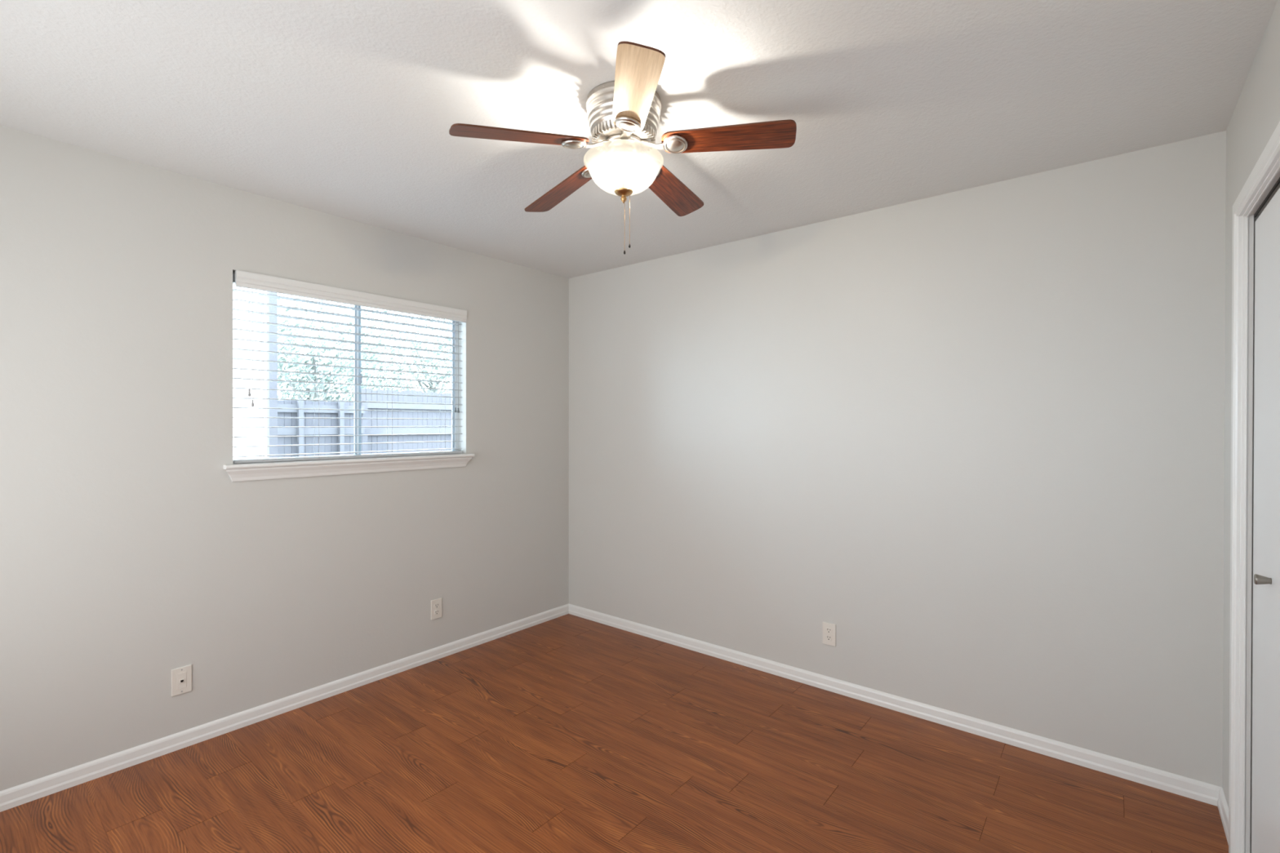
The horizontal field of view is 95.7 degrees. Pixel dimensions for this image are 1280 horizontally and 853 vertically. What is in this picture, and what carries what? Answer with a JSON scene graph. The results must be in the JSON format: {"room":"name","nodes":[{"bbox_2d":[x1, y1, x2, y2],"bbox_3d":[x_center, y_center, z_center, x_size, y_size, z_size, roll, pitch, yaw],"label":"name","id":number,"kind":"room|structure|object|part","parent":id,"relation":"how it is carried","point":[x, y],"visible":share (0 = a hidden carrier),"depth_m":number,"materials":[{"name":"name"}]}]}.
{"room":"empty bedroom","nodes":[
{"label":"empty bedroom","id":0,"kind":"room"},
{"bbox_2d":[0,125,568,791],"bbox_3d":[-1.690,0.146,2.892,0.130,2.440,3.550,0,0,39],"label":"wall","id":1,"kind":"structure","parent":0,"point":[130,556],"depth_m":2.50,"materials":[{"name":"paint"}]},
{"bbox_2d":[171,664,191,696],"bbox_3d":[-1.950,1.081,2.466,0.010,0.114,0.070,0,0,39],"label":"phone jack","id":2,"kind":"object","parent":1,"relation":"attached to","point":[181,677],"visible":1,"depth_m":2.46,"materials":[{"name":"plastic"}]},
{"bbox_2d":[0,604,568,812],"bbox_3d":[-1.635,1.332,2.852,0.014,0.068,3.550,0,0,39],"label":"baseboard","id":3,"kind":"structure","parent":1,"relation":"attached to","point":[28,792],"depth_m":2.62,"materials":[{"name":"paint"}]},
{"bbox_2d":[222,305,475,481],"bbox_3d":[-1.483,-0.231,3.107,0.167,0.955,1.288,0,0,39],"label":"window","id":4,"kind":"structure","parent":1,"relation":"in","point":[299,468],"depth_m":3.12,"materials":[{"name":"metal"}]},
{"bbox_3d":[-1.721,-0.265,2.925,0.012,0.847,0.621,0,0,39],"label":"sash","id":5,"kind":"part","parent":4,"relation":"part of","materials":[{"name":"metal"}]},
{"bbox_3d":[-1.531,-0.261,3.148,0.040,0.895,1.215,0,0,39],"label":"frame","id":6,"kind":"part","parent":4,"relation":"part of","materials":[{"name":"white plastic"}]},
{"bbox_3d":[-1.468,0.178,3.096,0.128,0.020,1.288,0,0,39],"label":"sill","id":7,"kind":"part","parent":4,"relation":"part of","materials":[{"name":"paint"}]},
{"bbox_2d":[232,270,466,463],"bbox_3d":[-1.471,-0.270,3.104,0.086,0.874,1.205,0,0,39],"label":"window blind","id":8,"kind":"object","parent":4,"relation":"attached to","point":[244,279],"visible":0.91,"depth_m":2.97,"materials":[{"name":"white plastic"}]},
{"bbox_3d":[-1.488,-0.680,3.109,0.050,0.046,1.190,0,0,39],"label":"head rail","id":9,"kind":"part","parent":8,"relation":"part of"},
{"bbox_3d":[-1.798,-0.404,2.668,0.002,0.466,0.002,0,0,39],"label":"lift cord","id":10,"kind":"part","parent":8,"relation":"part of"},
{"bbox_3d":[-1.789,-0.380,2.678,0.002,0.514,0.002,0,0,39],"label":"lift cord","id":11,"kind":"part","parent":8,"relation":"part of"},
{"bbox_3d":[-1.788,-0.251,2.738,0.056,0.825,0.001,0,0,39],"label":"ladder cord","id":12,"kind":"part","parent":8,"relation":"part of","materials":[{"name":"white fabric"}]},
{"bbox_3d":[-1.487,0.159,3.111,0.052,0.015,1.194,0,0,39],"label":"rail","id":13,"kind":"part","parent":8,"relation":"part of","materials":[{"name":"white plastic"}]},
{"bbox_3d":[-1.393,-0.253,3.224,0.056,0.825,0.001,0,0,39],"label":"ladder cord","id":14,"kind":"part","parent":8,"relation":"part of","materials":[{"name":"white fabric"}]},
{"bbox_3d":[-1.103,-0.376,3.521,0.002,0.528,0.004,0,0,39],"label":"tilt cord","id":15,"kind":"part","parent":8,"relation":"part of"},
{"bbox_3d":[-1.347,-0.266,3.363,0.012,0.847,0.612,0,0,39],"label":"sash","id":16,"kind":"part","parent":4,"relation":"part of","materials":[{"name":"metal"}]},
{"bbox_2d":[431,597,441,620],"bbox_3d":[-1.193,1.070,3.399,0.008,0.114,0.070,0,0,39],"label":"wall outlet","id":17,"kind":"object","parent":1,"relation":"attached to","point":[436,605],"visible":1,"depth_m":3.40,"materials":[{"name":"plastic"}]},
{"bbox_2d":[434,609,439,614],"bbox_3d":[-1.191,1.089,3.398,0.002,0.028,0.034,0,0,39],"label":"receptacle","id":18,"kind":"object","parent":17,"relation":"attached to","point":[436,611],"depth_m":3.40,"materials":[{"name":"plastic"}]},
{"bbox_2d":[434,603,439,608],"bbox_3d":[-1.191,1.050,3.397,0.002,0.028,0.034,0,0,39],"label":"receptacle","id":19,"kind":"object","parent":17,"relation":"attached to","point":[436,605],"depth_m":3.40,"materials":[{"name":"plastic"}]},
{"bbox_2d":[0,613,1228,852],"bbox_3d":[-0.326,1.403,1.789,3.388,0.060,3.550,0,0,39],"label":"floor","id":20,"kind":"structure","parent":0,"point":[568,733],"depth_m":2.24,"materials":[{"name":"brown wood"}]},
{"bbox_2d":[0,0,1277,278],"bbox_3d":[-0.090,-1.116,1.588,4.248,0.100,3.810,0,0,39],"label":"ceiling","id":21,"kind":"structure","parent":0,"point":[344,108],"depth_m":1.84,"materials":[{"name":"paint"}]},
{"bbox_2d":[448,40,796,254],"bbox_3d":[-0.055,-0.818,1.935,1.045,0.500,1.048,0,0,39],"label":"ceiling fan","id":22,"kind":"object","parent":21,"relation":"hanging from","point":[624,113],"visible":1,"depth_m":1.83,"materials":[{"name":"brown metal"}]},
{"bbox_3d":[-0.360,-0.884,1.768,0.419,0.065,0.116,0,0,-24],"label":"blade","id":23,"kind":"part","parent":22,"relation":"part of","materials":[{"name":"brown wood"}]},
{"bbox_3d":[-0.280,-0.880,2.155,0.115,0.077,0.419,0,0,-42],"label":"blade","id":24,"kind":"part","parent":22,"relation":"part of","materials":[{"name":"brown wood"}]},
{"bbox_3d":[-0.054,-0.817,1.907,0.010,0.100,0.010,0,0,39],"label":"rod","id":25,"kind":"part","parent":22,"relation":"part of","materials":[{"name":"silver metal"}]},
{"bbox_3d":[-0.017,-0.903,1.570,0.116,0.042,0.421,0,0,-6],"label":"blade","id":26,"kind":"part","parent":22,"relation":"part of","materials":[{"name":"brown wood"}]},
{"bbox_3d":[0.114,-0.897,2.200,0.114,0.060,0.420,0,0,30],"label":"blade","id":27,"kind":"part","parent":22,"relation":"part of","materials":[{"name":"brown wood"}]},
{"bbox_3d":[0.278,-0.912,1.838,0.421,0.039,0.115,0,0,12],"label":"blade","id":28,"kind":"part","parent":22,"relation":"part of","materials":[{"name":"brown wood"}]},
{"bbox_2d":[568,130,1226,786],"bbox_3d":[0.836,0.148,3.211,3.648,2.440,0.130,0,0,39],"label":"wall","id":29,"kind":"structure","parent":0,"point":[975,436],"depth_m":2.66,"materials":[{"name":"paint"}]},
{"bbox_2d":[822,622,835,646],"bbox_3d":[0.981,1.077,3.008,0.070,0.114,0.008,0,0,39],"label":"wall outlet","id":30,"kind":"object","parent":29,"relation":"attached to","point":[828,629],"visible":1,"depth_m":3.00,"materials":[{"name":"plastic"}]},
{"bbox_2d":[826,635,831,640],"bbox_3d":[0.979,1.097,3.006,0.034,0.028,0.002,0,0,39],"label":"receptacle","id":31,"kind":"object","parent":30,"relation":"attached to","point":[828,637],"depth_m":3.00,"materials":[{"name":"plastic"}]},
{"bbox_2d":[826,627,831,633],"bbox_3d":[0.979,1.058,3.005,0.034,0.028,0.002,0,0,39],"label":"receptacle","id":32,"kind":"object","parent":30,"relation":"attached to","point":[828,630],"depth_m":3.00,"materials":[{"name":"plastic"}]},
{"bbox_2d":[568,604,1222,806],"bbox_3d":[0.789,1.334,3.161,3.386,0.068,0.014,0,0,39],"label":"baseboard","id":33,"kind":"structure","parent":29,"relation":"attached to","point":[1197,790],"depth_m":2.66,"materials":[{"name":"paint"}]},
{"bbox_2d":[1222,0,1279,852],"bbox_3d":[1.041,0.160,0.674,0.130,2.440,3.550,0,0,39],"label":"wall","id":34,"kind":"structure","parent":0,"point":[1255,116],"depth_m":1.86,"materials":[{"name":"paint"}]},
{"bbox_2d":[1217,787,1228,844],"bbox_3d":[2.005,1.341,1.983,0.014,0.068,0.308,0,0,39],"label":"baseboard","id":35,"kind":"structure","parent":34,"relation":"attached to","point":[1223,807],"depth_m":2.01,"materials":[{"name":"paint"}]},
{"bbox_2d":[1228,121,1279,852],"bbox_3d":[1.294,0.335,1.105,0.018,2.086,1.946,0,0,39],"label":"trim","id":36,"kind":"structure","parent":34,"relation":"attached to","point":[1270,154],"depth_m":1.82,"materials":[{"name":"paint"}]},
{"bbox_2d":[1238,156,1279,852],"bbox_3d":[1.351,0.354,1.059,0.132,2.048,1.874,0,0,39],"label":"trim","id":37,"kind":"structure","parent":34,"relation":"attached to","point":[1247,263],"depth_m":1.80,"materials":[{"name":"paint"}]},
{"bbox_2d":[1251,177,1279,852],"bbox_3d":[1.322,0.357,1.082,0.072,2.018,1.836,0,0,39],"label":"door","id":38,"kind":"structure","parent":34,"relation":"in","point":[1265,778],"depth_m":1.62,"materials":[{"name":"paint"}]},
{"bbox_3d":[1.708,0.421,1.589,0.032,0.028,0.028,0,0,39],"label":"pull knob","id":39,"kind":"part","parent":38,"relation":"part of","materials":[{"name":"silver metal"}]},
{"label":"outside","id":40,"kind":"structure","parent":0,"visible":0},
{"bbox_3d":[-6.684,1.602,15.682,36.000,0.100,34.000,0,0,39],"label":"ground","id":41,"kind":"structure","parent":40,"visible":0},
{"bbox_2d":[232,284,277,459],"bbox_3d":[-3.622,-0.072,5.206,1.750,3.350,0.061,0,0,39],"label":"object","id":42,"kind":"object","parent":41,"relation":"on","point":[237,412],"visible":0.06,"depth_m":4.82,"materials":[{"name":"white"}]},
{"bbox_3d":[-2.962,-0.069,4.670,0.049,3.350,0.061,0,0,39],"label":"post","id":43,"kind":"part","parent":42,"relation":"part of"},
{"bbox_2d":[277,398,367,457],"bbox_3d":[-3.802,0.642,6.481,0.112,1.910,1.555,0,0,39],"label":"wooden fence","id":44,"kind":"object","parent":41,"relation":"on","point":[281,403],"visible":0.13,"depth_m":6.64,"materials":[{"name":"grey wood"}]},
{"bbox_3d":[-3.781,0.642,6.458,0.049,1.910,0.050,0,0,39],"label":"post","id":45,"kind":"part","parent":44,"relation":"part of","materials":[{"name":"grey wood"}]},
{"bbox_3d":[-3.829,0.047,6.465,0.039,0.090,1.500,0,0,39],"label":"rail","id":46,"kind":"part","parent":44,"relation":"part of","materials":[{"name":"grey wood"}]},
{"bbox_3d":[-3.829,-0.203,6.464,0.039,0.090,1.500,0,0,39],"label":"rail","id":47,"kind":"part","parent":44,"relation":"part of","materials":[{"name":"grey wood"}]},
{"bbox_3d":[-3.503,0.641,6.799,0.049,1.910,0.050,0,0,39],"label":"post","id":48,"kind":"part","parent":44,"relation":"part of","materials":[{"name":"grey wood"}]},
{"bbox_2d":[277,293,422,401],"bbox_3d":[-5.549,-0.490,9.686,3.294,4.251,3.386,0,0,39],"label":"tree","id":49,"kind":"object","parent":41,"relation":"on","point":[295,367],"visible":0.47,"depth_m":9.64,"materials":[{"name":"green plant"}]},
{"bbox_2d":[325,304,451,399],"bbox_3d":[-5.339,-1.104,14.877,4.061,5.432,5.484,0,0,39],"label":"tree","id":50,"kind":"object","parent":41,"relation":"on","point":[440,348],"visible":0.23,"depth_m":14.15,"materials":[{"name":"green plant"}]},
{"bbox_2d":[360,388,451,453],"bbox_3d":[-2.154,0.546,8.827,0.112,2.085,4.156,0,0,39],"label":"wooden fence","id":51,"kind":"object","parent":41,"relation":"on","point":[364,397],"visible":0.05,"depth_m":7.71,"materials":[{"name":"grey wood"}]},
{"bbox_3d":[-2.169,-0.281,8.826,0.039,0.090,4.140,0,0,39],"label":"rail","id":52,"kind":"part","parent":51,"relation":"part of","materials":[{"name":"grey wood"}]},
{"bbox_3d":[-2.169,0.059,8.827,0.039,0.090,4.140,0,0,39],"label":"rail","id":53,"kind":"part","parent":51,"relation":"part of","materials":[{"name":"grey wood"}]}
]}

